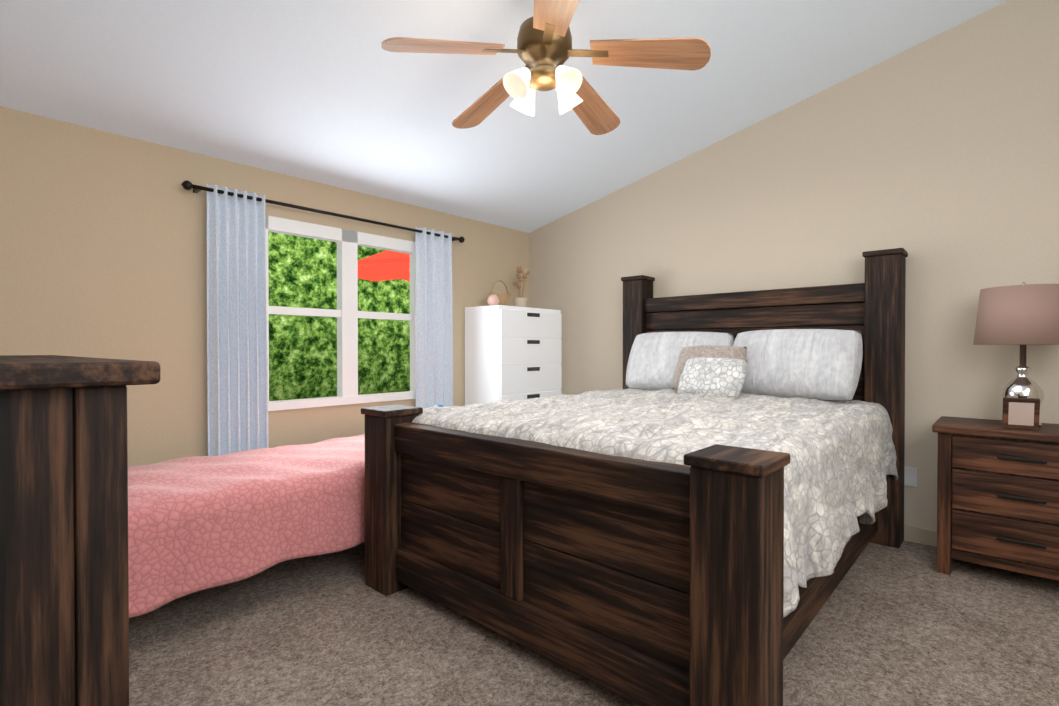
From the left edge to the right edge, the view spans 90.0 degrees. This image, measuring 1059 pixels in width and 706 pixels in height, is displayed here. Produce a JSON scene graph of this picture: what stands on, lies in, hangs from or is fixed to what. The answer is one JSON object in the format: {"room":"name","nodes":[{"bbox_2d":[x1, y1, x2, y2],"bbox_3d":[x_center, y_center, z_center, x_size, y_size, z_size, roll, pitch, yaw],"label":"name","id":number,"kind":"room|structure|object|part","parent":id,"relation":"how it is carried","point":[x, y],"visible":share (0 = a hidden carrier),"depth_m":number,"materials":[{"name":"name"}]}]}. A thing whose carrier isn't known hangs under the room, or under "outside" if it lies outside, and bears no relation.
{"room":"bedroom","nodes":[
{"label":"bedroom","id":0,"kind":"room"},
{"bbox_2d":[0,106,528,466],"bbox_3d":[-1.459,-0.834,3.684,0.120,3.900,4.200,0,1,42],"label":"wall","id":1,"kind":"structure","parent":0,"point":[103,244],"depth_m":2.90,"materials":[{"name":"paint"}]},
{"bbox_2d":[265,215,414,410],"bbox_3d":[-1.304,-0.255,3.799,0.083,1.240,1.230,0,1,42],"label":"window","id":2,"kind":"structure","parent":1,"relation":"in","point":[315,402],"depth_m":3.76,"materials":[{"name":"white"}]},
{"bbox_3d":[-1.307,-0.833,3.796,0.075,0.085,1.230,0,1,42],"label":"window frame","id":3,"kind":"part","parent":2,"relation":"part of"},
{"bbox_3d":[-1.307,-0.255,3.801,0.075,1.240,0.120,0,1,42],"label":"window frame","id":4,"kind":"part","parent":2,"relation":"part of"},
{"bbox_2d":[0,0,1007,232],"bbox_3d":[0.363,-1.720,2.023,5.040,1.191,4.440,0,1,42],"label":"ceiling","id":5,"kind":"structure","parent":0,"point":[332,93],"depth_m":2.81,"materials":[{"name":"paint"}]},
{"bbox_2d":[381,0,710,134],"bbox_3d":[0.060,-1.322,2.256,1.255,0.571,1.257,0,1,42],"label":"ceiling fan","id":6,"kind":"object","parent":5,"relation":"hanging from","point":[544,51],"visible":1,"depth_m":2.14,"materials":[{"name":"brown wood"}]},
{"bbox_3d":[-0.337,-1.192,2.063,0.470,0.008,0.164,-10,17,-21],"label":"blade","id":7,"kind":"part","parent":6,"relation":"part of","materials":[{"name":"brown wood"}]},
{"label":"blade","id":8,"kind":"part","parent":6,"relation":"part of","materials":[{"name":"brown wood"}]},
{"bbox_3d":[-0.035,-1.108,2.143,0.116,0.095,0.116,1,-37,52],"label":"glass","id":9,"kind":"part","parent":6,"relation":"part of","materials":[{"name":"beige glass"}]},
{"bbox_3d":[-0.014,-1.110,2.317,0.116,0.095,0.116,0,39,-38],"label":"glass","id":10,"kind":"part","parent":6,"relation":"part of","materials":[{"name":"white glass"}]},
{"bbox_3d":[0.063,-1.259,2.218,0.230,0.285,0.230,0,1,42],"label":"motor","id":11,"kind":"part","parent":6,"relation":"part of","materials":[{"name":"gold metal"}]},
{"bbox_3d":[0.088,-1.190,1.790,0.164,0.008,0.470,13,9,-5],"label":"blade","id":12,"kind":"part","parent":6,"relation":"part of","materials":[{"name":"brown wood"}]},
{"bbox_3d":[0.140,-1.108,2.122,0.116,0.095,0.116,0,-37,-38],"label":"glass","id":13,"kind":"part","parent":6,"relation":"part of","materials":[{"name":"beige glass"}]},
{"bbox_3d":[0.161,-1.110,2.296,0.116,0.095,0.116,1,39,52],"label":"glass","id":14,"kind":"part","parent":6,"relation":"part of","materials":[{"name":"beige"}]},
{"bbox_3d":[0.295,-1.196,2.580,0.164,0.008,0.470,-15,-16,30],"label":"blade","id":15,"kind":"part","parent":6,"relation":"part of","materials":[{"name":"brown wood"}]},
{"bbox_3d":[0.479,-1.192,2.110,0.470,0.008,0.164,9,-10,14],"label":"blade","id":16,"kind":"part","parent":6,"relation":"part of","materials":[{"name":"brown wood"}]},
{"bbox_2d":[129,540,1058,705],"bbox_3d":[0.363,1.180,2.049,5.040,0.100,4.440,0,1,42],"label":"floor","id":17,"kind":"structure","parent":0,"point":[906,623],"depth_m":2.03,"materials":[{"name":"carpet"}]},
{"bbox_2d":[0,355,160,705],"bbox_3d":[-1.337,0.575,1.167,1.330,1.125,0.587,0,1,42],"label":"dresser","id":18,"kind":"object","parent":17,"relation":"on","point":[64,609],"visible":1,"depth_m":0.87,"materials":[{"name":"brown wood"}]},
{"bbox_3d":[-0.751,0.598,0.928,0.070,1.085,0.070,0,1,42],"label":"leg","id":19,"kind":"part","parent":18,"relation":"part of","materials":[{"name":"brown wood"}]},
{"bbox_2d":[128,434,364,617],"bbox_3d":[-1.256,0.829,2.857,0.954,0.588,1.979,0,1,42],"label":"bed","id":20,"kind":"object","parent":17,"relation":"on","point":[197,523],"visible":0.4,"depth_m":2.30,"materials":[{"name":"pink fabric"}]},
{"bbox_2d":[465,305,561,405],"bbox_3d":[-0.128,0.357,4.714,0.442,1.500,0.800,0,1,42],"label":"chest","id":21,"kind":"object","parent":17,"relation":"on","point":[513,352],"visible":0.62,"depth_m":4.47,"materials":[{"name":"white wood"}]},
{"bbox_2d":[487,294,498,304],"bbox_3d":[-0.302,-0.441,4.413,0.100,0.096,0.100,0,1,42],"label":"trinket","id":22,"kind":"object","parent":21,"relation":"on","point":[493,299],"visible":0.83,"depth_m":4.38,"materials":[{"name":"pink ceramic"}]},
{"bbox_2d":[488,280,510,305],"bbox_3d":[-0.257,-0.511,4.581,0.200,0.234,0.200,0,1,42],"label":"basket","id":23,"kind":"object","parent":21,"relation":"on","point":[504,298],"visible":0.62,"depth_m":4.51,"materials":[{"name":"wicker"}]},
{"bbox_3d":[-0.257,-0.569,4.580,0.014,0.118,0.188,0,1,42],"label":"handle","id":24,"kind":"part","parent":23,"relation":"part of","materials":[{"name":"wicker"}]},
{"bbox_2d":[513,266,529,306],"bbox_3d":[-0.078,-0.591,4.805,0.163,0.389,0.164,0,1,42],"label":"flowerpot","id":25,"kind":"object","parent":21,"relation":"on","point":[520,301],"visible":0.96,"depth_m":4.76,"materials":[{"name":"beige ceramic"}]},
{"bbox_3d":[0.023,-0.245,4.572,0.030,0.225,0.776,0,1,42],"label":"drawer","id":26,"kind":"part","parent":21,"relation":"part of","materials":[{"name":"white wood"}]},
{"bbox_3d":[0.023,-0.012,4.574,0.030,0.225,0.776,0,1,42],"label":"drawer","id":27,"kind":"part","parent":21,"relation":"part of","materials":[{"name":"white wood"}]},
{"bbox_3d":[0.023,0.221,4.576,0.030,0.225,0.776,0,1,42],"label":"drawer","id":28,"kind":"part","parent":21,"relation":"part of","materials":[{"name":"white wood"}]},
{"bbox_3d":[0.023,0.455,4.578,0.030,0.225,0.776,0,1,42],"label":"drawer","id":29,"kind":"part","parent":21,"relation":"part of","materials":[{"name":"white wood"}]},
{"bbox_2d":[361,248,907,705],"bbox_3d":[0.716,0.263,2.857,1.888,1.720,2.498,0,1,42],"label":"bed","id":30,"kind":"object","parent":17,"relation":"on","point":[705,506],"visible":1,"depth_m":2.02,"materials":[{"name":"brown wood"}]},
{"bbox_3d":[-0.343,0.806,2.280,0.690,0.225,0.032,0,1,42],"label":"foot panel","id":31,"kind":"part","parent":30,"relation":"part of","materials":[{"name":"brown wood"}]},
{"bbox_3d":[-0.343,0.576,2.278,0.690,0.225,0.032,0,1,42],"label":"foot panel","id":32,"kind":"part","parent":30,"relation":"part of","materials":[{"name":"brown wood"}]},
{"bbox_3d":[0.242,0.810,1.750,0.690,0.225,0.032,0,1,42],"label":"foot panel","id":33,"kind":"part","parent":30,"relation":"part of","materials":[{"name":"brown wood"}]},
{"bbox_3d":[0.242,0.580,1.748,0.690,0.225,0.032,0,1,42],"label":"foot panel","id":34,"kind":"part","parent":30,"relation":"part of","materials":[{"name":"brown wood"}]},
{"bbox_2d":[626,332,733,390],"bbox_3d":[1.045,0.055,3.773,0.780,0.460,0.195,0,-23,39],"label":"pillow","id":35,"kind":"object","parent":30,"relation":"on","point":[653,359],"depth_m":3.76,"materials":[{"name":"white fabric"}]},
{"bbox_2d":[733,329,862,399],"bbox_3d":[1.600,0.059,3.270,0.780,0.460,0.195,1,-23,45],"label":"pillow","id":36,"kind":"object","parent":30,"relation":"on","point":[799,364],"depth_m":3.13,"materials":[{"name":"white fabric"}]},
{"bbox_2d":[932,416,1058,580],"bbox_3d":[2.456,0.745,2.648,0.670,0.760,0.463,0,1,42],"label":"nightstand","id":37,"kind":"object","parent":17,"relation":"on","point":[997,495],"visible":1,"depth_m":2.55,"materials":[{"name":"brown wood"}]},
{"bbox_3d":[2.125,0.764,2.711,0.055,0.720,0.055,0,1,42],"label":"leg","id":38,"kind":"part","parent":37,"relation":"part of","materials":[{"name":"brown wood"}]},
{"bbox_3d":[2.324,0.499,2.501,0.512,0.155,0.026,0,1,42],"label":"drawer","id":39,"kind":"part","parent":37,"relation":"part of","materials":[{"name":"brown wood"}]},
{"bbox_3d":[2.324,0.684,2.502,0.512,0.195,0.026,0,1,42],"label":"drawer","id":40,"kind":"part","parent":37,"relation":"part of","materials":[{"name":"brown wood"}]},
{"bbox_3d":[2.324,0.889,2.504,0.512,0.195,0.026,0,1,42],"label":"drawer","id":41,"kind":"part","parent":37,"relation":"part of","materials":[{"name":"brown wood"}]},
{"bbox_2d":[973,282,1058,426],"bbox_3d":[2.474,0.003,2.655,0.384,0.720,0.384,0,1,42],"label":"lamp","id":42,"kind":"object","parent":37,"relation":"on","point":[1023,314],"visible":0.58,"depth_m":2.56,"materials":[{"name":"fabric"}]},
{"bbox_3d":[2.474,-0.185,2.653,0.384,0.285,0.384,0,1,42],"label":"lamp shade","id":43,"kind":"part","parent":42,"relation":"part of","materials":[{"name":"brown"}]},
{"bbox_2d":[1002,397,1039,429],"bbox_3d":[2.359,0.288,2.545,0.130,0.150,0.040,0,9,34],"label":"picture frame","id":44,"kind":"object","parent":37,"relation":"on","point":[1021,413],"visible":0.98,"depth_m":2.53,"materials":[{"name":"brown wood"}]},
{"bbox_2d":[1008,402,1033,425],"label":"print","id":45,"kind":"object","parent":44,"relation":"attached to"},
{"bbox_3d":[2.304,0.889,2.483,0.170,0.016,0.012,0,1,42],"label":"handle","id":46,"kind":"part","parent":37,"relation":"part of","materials":[{"name":"grey metal"}]},
{"bbox_3d":[2.304,0.499,2.479,0.170,0.016,0.012,0,1,42],"label":"handle","id":47,"kind":"part","parent":37,"relation":"part of","materials":[{"name":"grey metal"}]},
{"bbox_3d":[2.304,0.684,2.481,0.170,0.016,0.012,0,1,42],"label":"handle","id":48,"kind":"part","parent":37,"relation":"part of","materials":[{"name":"grey metal"}]},
{"bbox_2d":[529,0,1058,530],"bbox_3d":[1.814,-0.834,3.631,5.040,3.900,0.120,0,1,42],"label":"wall","id":49,"kind":"structure","parent":0,"point":[937,158],"depth_m":3.18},
{"bbox_2d":[904,467,916,486],"bbox_3d":[2.261,0.736,3.148,0.070,0.110,0.010,0,1,42],"label":"electrical outlet plate","id":50,"kind":"object","parent":49,"relation":"attached to","point":[910,476],"visible":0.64,"depth_m":3.14,"materials":[{"name":"white plastic"}]},
{"bbox_2d":[904,525,936,546],"bbox_3d":[1.770,1.072,3.599,4.800,0.090,0.012,0,1,42],"label":"baseboard","id":51,"kind":"structure","parent":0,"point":[920,535],"depth_m":3.11,"materials":[{"name":"beige paint"}]},
{"label":"outside","id":52,"kind":"structure","parent":0,"visible":0},
{"bbox_2d":[268,232,409,400],"bbox_3d":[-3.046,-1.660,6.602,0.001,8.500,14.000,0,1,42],"label":"hedge","id":53,"kind":"object","parent":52,"point":[302,272],"depth_m":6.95,"materials":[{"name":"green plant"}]},
{"bbox_3d":[-1.905,-0.939,3.034,0.088,0.024,0.020,0,1,42],"label":"curtain bracket","id":54,"kind":"object","parent":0,"visible":0},
{"bbox_2d":[192,184,459,240],"bbox_3d":[-1.241,-0.944,3.701,0.022,0.022,2.000,0,1,42],"label":"curtain rod","id":55,"kind":"object","parent":54,"relation":"attached to","point":[311,209],"visible":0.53,"depth_m":3.52,"materials":[{"name":"grey metal"}]},
{"bbox_2d":[181,180,192,189],"bbox_3d":[-1.913,-0.938,2.960,0.056,0.056,0.060,0,1,42],"label":"finial","id":56,"kind":"object","parent":55,"relation":"attached to","point":[187,185],"visible":1,"depth_m":2.94,"materials":[{"name":"grey metal"}]},
{"bbox_2d":[207,184,268,455],"bbox_3d":[-1.738,-0.075,3.158,0.095,1.790,0.324,0,1,42],"label":"curtain","id":57,"kind":"object","parent":55,"relation":"hanging from","point":[237,380],"visible":0.9,"depth_m":3.14,"materials":[{"name":"fabric"}]},
{"bbox_2d":[415,228,452,408],"bbox_3d":[-0.761,-0.084,4.236,0.094,1.790,0.353,0,1,42],"label":"curtain","id":58,"kind":"object","parent":55,"relation":"hanging from","point":[433,331],"visible":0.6,"depth_m":4.21,"materials":[{"name":"fabric"}]},
{"bbox_2d":[459,236,464,242],"bbox_3d":[-0.569,-0.951,4.442,0.056,0.056,0.060,0,1,42],"label":"finial","id":59,"kind":"object","parent":55,"relation":"attached to","point":[462,239],"visible":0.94,"depth_m":4.42,"materials":[{"name":"grey metal"}]},
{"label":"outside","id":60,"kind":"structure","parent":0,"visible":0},
{"bbox_2d":[358,250,409,281],"bbox_3d":[-1.021,-0.174,7.060,2.760,2.520,2.760,0,1,42],"label":"umbrella","id":61,"kind":"object","parent":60,"point":[386,265],"visible":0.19,"depth_m":7.14,"materials":[{"name":"red fabric"}]}
]}

